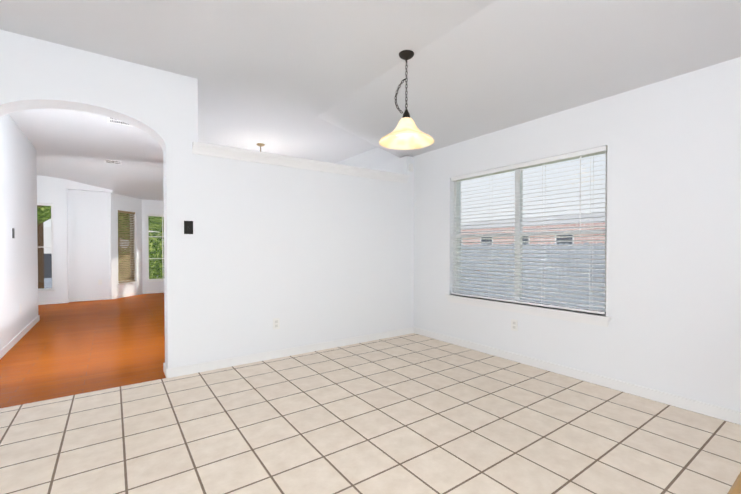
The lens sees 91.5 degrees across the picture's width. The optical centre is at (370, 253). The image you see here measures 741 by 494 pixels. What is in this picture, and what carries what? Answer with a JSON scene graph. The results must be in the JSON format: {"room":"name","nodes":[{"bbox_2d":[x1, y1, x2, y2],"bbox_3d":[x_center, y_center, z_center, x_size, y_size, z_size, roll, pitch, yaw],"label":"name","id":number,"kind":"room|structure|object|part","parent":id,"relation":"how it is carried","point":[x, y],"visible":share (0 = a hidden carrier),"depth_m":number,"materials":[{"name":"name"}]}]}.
{"room":"dining room","nodes":[
{"label":"dining room","id":0,"kind":"room"},
{"bbox_2d":[37,203,53,290],"bbox_3d":[-6.881,-0.127,7.474,0.510,1.810,0.060,-1,1,-36],"label":"window","id":1,"kind":"structure","parent":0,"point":[52,246],"depth_m":7.57,"materials":[{"name":"white"}]},
{"bbox_2d":[0,293,165,407],"bbox_3d":[-4.319,1.179,5.931,7.260,0.200,7.300,-1,1,-36],"label":"floor","id":2,"kind":"structure","parent":0,"point":[59,350],"depth_m":4.10,"materials":[{"name":"orange wood"}]},
{"bbox_2d":[118,213,133,282],"bbox_3d":[-5.946,-0.151,8.691,0.060,1.714,0.580,0,1,5],"label":"bay window","id":3,"kind":"structure","parent":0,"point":[130,247],"depth_m":8.93,"materials":[{"name":"white"}]},
{"bbox_2d":[118,210,134,282],"bbox_3d":[-5.882,-0.156,8.685,0.050,1.699,0.560,0,1,5],"label":"window blind","id":4,"kind":"object","parent":3,"relation":"attached to","point":[123,265],"visible":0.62,"depth_m":8.69,"materials":[{"name":"beige plastic"}]},
{"bbox_2d":[147,214,163,280],"bbox_3d":[-5.184,-0.147,9.733,1.440,1.710,0.060,-1,1,-36],"label":"bay window","id":5,"kind":"structure","parent":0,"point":[148,253],"depth_m":9.39,"materials":[{"name":"white"}]},
{"bbox_2d":[0,30,403,368],"bbox_3d":[-2.349,-0.381,2.966,7.020,3.000,0.220,-1,1,-36],"label":"wall","id":6,"kind":"structure","parent":0,"point":[308,256],"depth_m":3.86,"materials":[{"name":"white paint"}]},
{"bbox_2d":[0,315,39,358],"bbox_3d":[-4.211,1.062,4.214,0.043,0.080,3.943,-1,1,-36],"label":"baseboard","id":7,"kind":"structure","parent":6,"relation":"attached to","point":[7,347],"depth_m":4.47,"materials":[{"name":"white wood"}]},
{"bbox_2d":[184,221,192,233],"bbox_3d":[-1.666,-0.236,3.311,0.075,0.120,0.016,-1,1,-36],"label":"switch plate","id":8,"kind":"object","parent":6,"relation":"attached to","point":[188,227],"depth_m":3.31,"materials":[{"name":"black plastic"}]},
{"bbox_2d":[273,318,279,329],"bbox_3d":[-0.994,0.745,3.811,0.070,0.115,0.007,-1,1,-36],"label":"electrical outlet","id":9,"kind":"object","parent":6,"relation":"attached to","point":[276,324],"depth_m":3.81,"materials":[{"name":"white plastic"}]},
{"bbox_2d":[164,327,411,377],"bbox_3d":[-0.627,1.064,4.074,2.933,0.080,0.013,-1,1,-36],"label":"baseboard","id":10,"kind":"structure","parent":6,"relation":"attached to","point":[207,366],"depth_m":3.80,"materials":[{"name":"white wood"}]},
{"bbox_2d":[192,141,409,182],"bbox_3d":[-0.641,-0.977,4.180,2.620,0.100,0.352,-1,1,-36],"label":"trim","id":11,"kind":"structure","parent":6,"relation":"on","point":[207,149],"depth_m":3.85,"materials":[{"name":"white wood"}]},
{"bbox_2d":[409,163,412,171],"bbox_3d":[0.547,-1.157,4.879,0.060,0.100,0.022,-1,1,-36],"label":"box","id":12,"kind":"object","parent":6,"relation":"attached to","point":[410,167],"visible":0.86,"depth_m":4.86,"materials":[{"name":"white plastic"}]},
{"bbox_2d":[0,333,740,493],"bbox_3d":[-1.314,1.238,1.558,7.060,0.200,3.310,-1,1,-36],"label":"floor","id":13,"kind":"structure","parent":0,"point":[413,413],"depth_m":2.25,"materials":[{"name":"beige tile"}]},
{"bbox_2d":[0,0,740,200],"bbox_3d":[-2.687,-1.385,3.356,7.360,0.462,14.070,-1,1,-36],"label":"ceiling","id":14,"kind":"structure","parent":0,"point":[318,80],"depth_m":2.87,"materials":[{"name":"white paint"}]},
{"bbox_2d":[104,159,121,164],"bbox_3d":[-4.675,-1.655,6.561,0.270,0.009,0.300,-1,1,-36],"label":"ceiling vent","id":15,"kind":"object","parent":14,"relation":"in","point":[112,161],"visible":0.98,"depth_m":6.55,"materials":[{"name":"silver metal"}]},
{"bbox_2d":[107,117,132,126],"bbox_3d":[-3.076,-1.627,4.446,0.270,0.009,0.300,-1,1,-36],"label":"ceiling vent","id":16,"kind":"object","parent":14,"relation":"in","point":[112,120],"visible":0.48,"depth_m":4.49,"materials":[{"name":"silver metal"}]},
{"bbox_2d":[379,50,433,149],"bbox_3d":[0.291,-1.254,2.925,0.448,0.713,0.448,-1,1,-36],"label":"pendant light","id":17,"kind":"object","parent":14,"relation":"hanging from","point":[406,133],"visible":1,"depth_m":2.93,"materials":[{"name":"beige glass"}]},
{"bbox_3d":[0.291,-0.992,2.928,0.448,0.188,0.448,-1,1,-36],"label":"pendant shade","id":18,"kind":"part","parent":17,"relation":"part of","materials":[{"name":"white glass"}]},
{"bbox_2d":[404,57,740,411],"bbox_3d":[0.379,-0.412,5.280,0.350,3.000,13.810,-1,1,-36],"label":"wall","id":19,"kind":"structure","parent":0,"point":[673,247],"depth_m":2.81,"materials":[{"name":"white paint"}]},
{"bbox_2d":[38,298,71,304],"bbox_3d":[-7.600,1.027,6.831,2.913,0.080,0.013,-1,1,-36],"label":"baseboard","id":20,"kind":"structure","parent":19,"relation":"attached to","point":[69,299],"depth_m":7.54,"materials":[{"name":"white wood"}]},
{"bbox_2d":[72,295,115,301],"bbox_3d":[-6.188,1.011,8.026,0.800,0.080,0.013,-1,1,-36],"label":"baseboard","id":21,"kind":"structure","parent":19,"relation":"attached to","point":[98,297],"depth_m":8.03,"materials":[{"name":"white wood"}]},
{"bbox_2d":[116,291,143,297],"bbox_3d":[-5.819,1.002,8.704,0.610,0.080,0.660,-1,1,-36],"label":"baseboard","id":22,"kind":"structure","parent":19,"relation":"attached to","point":[139,292],"depth_m":8.73,"materials":[{"name":"white wood"}]},
{"bbox_2d":[144,290,163,293],"bbox_3d":[-4.945,0.987,9.777,2.080,0.080,0.013,-1,1,-36],"label":"baseboard","id":23,"kind":"structure","parent":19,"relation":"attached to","point":[148,291],"depth_m":9.31,"materials":[{"name":"white wood"}]},
{"bbox_2d":[511,319,517,330],"bbox_3d":[1.477,0.740,3.710,0.008,0.115,0.070,-1,1,-36],"label":"electrical outlet","id":24,"kind":"object","parent":19,"relation":"attached to","point":[514,323],"depth_m":3.71,"materials":[{"name":"white plastic"}]},
{"bbox_2d":[445,152,610,326],"bbox_3d":[1.502,-0.154,3.740,0.152,1.515,1.804,-1,1,-36],"label":"dining room window","id":25,"kind":"structure","parent":19,"relation":"in","point":[519,185],"depth_m":3.70,"materials":[{"name":"white"}]},
{"bbox_2d":[451,146,606,313],"bbox_3d":[1.494,-0.201,3.733,0.066,1.416,1.700,-1,1,-36],"label":"window blind","id":26,"kind":"object","parent":25,"relation":"attached to","point":[582,153],"visible":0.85,"depth_m":3.53,"materials":[{"name":"white plastic"}]},
{"bbox_2d":[412,327,740,424],"bbox_3d":[2.412,1.087,2.402,0.013,0.080,6.270,-1,1,-36],"label":"baseboard","id":27,"kind":"structure","parent":19,"relation":"attached to","point":[722,413],"depth_m":3.02,"materials":[{"name":"white wood"}]},
{"bbox_2d":[727,472,740,493],"bbox_3d":[-0.351,1.151,0.211,7.060,0.011,0.060,-1,1,-36],"label":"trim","id":28,"kind":"structure","parent":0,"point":[735,488],"depth_m":1.74,"materials":[{"name":"brown wood"}]},
{"label":"outside","id":29,"kind":"structure","parent":0,"visible":0},
{"bbox_2d":[44,276,157,287],"bbox_3d":[-3.651,1.463,21.967,140.000,0.300,120.000,-1,1,-36],"label":"ground","id":30,"kind":"structure","parent":29,"point":[47,283],"depth_m":17.00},
{"bbox_2d":[43,227,156,253],"bbox_3d":[-27.487,-0.389,29.482,70.000,3.200,8.000,-1,1,-36],"label":"houses","id":31,"kind":"structure","parent":30,"relation":"on","point":[48,236],"depth_m":27.00},
{"bbox_2d":[37,205,163,288],"bbox_3d":[-11.953,-3.321,15.671,18.642,9.751,15.334,-1,1,-36],"label":"trees","id":32,"kind":"object","parent":30,"relation":"on","point":[157,251],"depth_m":11.16,"materials":[{"name":"green plant"}]},
{"bbox_2d":[460,242,604,308],"bbox_3d":[3.887,0.593,10.091,0.060,1.760,40.069,-1,1,-36],"label":"fence","id":33,"kind":"object","parent":30,"relation":"on","point":[558,264],"depth_m":9.31,"materials":[{"name":"grey wood"}]},
{"bbox_2d":[462,222,604,251],"bbox_3d":[12.853,-0.222,26.373,10.000,2.950,16.000,-1,1,-36],"label":"house","id":34,"kind":"structure","parent":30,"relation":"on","point":[553,239],"depth_m":21.41,"materials":[{"name":"brick"}]},
{"bbox_2d":[462,235,573,244],"bbox_3d":[8.666,-0.409,23.560,0.020,1.540,14.040,-1,1,-36],"label":"window frame","id":35,"kind":"structure","parent":34,"relation":"attached to","point":[528,239],"depth_m":22.10,"materials":[{"name":"white"}]},
{"bbox_2d":[481,235,572,244],"bbox_3d":[8.687,-0.409,23.575,0.030,1.400,13.900,-1,1,-36],"label":"glass pane","id":36,"kind":"object","parent":34,"relation":"attached to","point":[526,239],"depth_m":22.14,"materials":[{"name":"grey glass"}]},
{"bbox_2d":[462,213,604,229],"bbox_3d":[12.853,-2.197,26.346,10.800,1.000,16.800,-1,1,-36],"label":"house roof","id":37,"kind":"structure","parent":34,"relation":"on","point":[542,218],"depth_m":23.73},
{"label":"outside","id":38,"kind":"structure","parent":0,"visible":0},
{"bbox_2d":[44,254,51,277],"bbox_3d":[-15.558,0.580,16.942,4.300,1.100,1.700,-1,1,-36],"label":"car","id":39,"kind":"object","parent":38,"point":[49,268],"depth_m":16.50,"materials":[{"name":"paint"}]}
]}

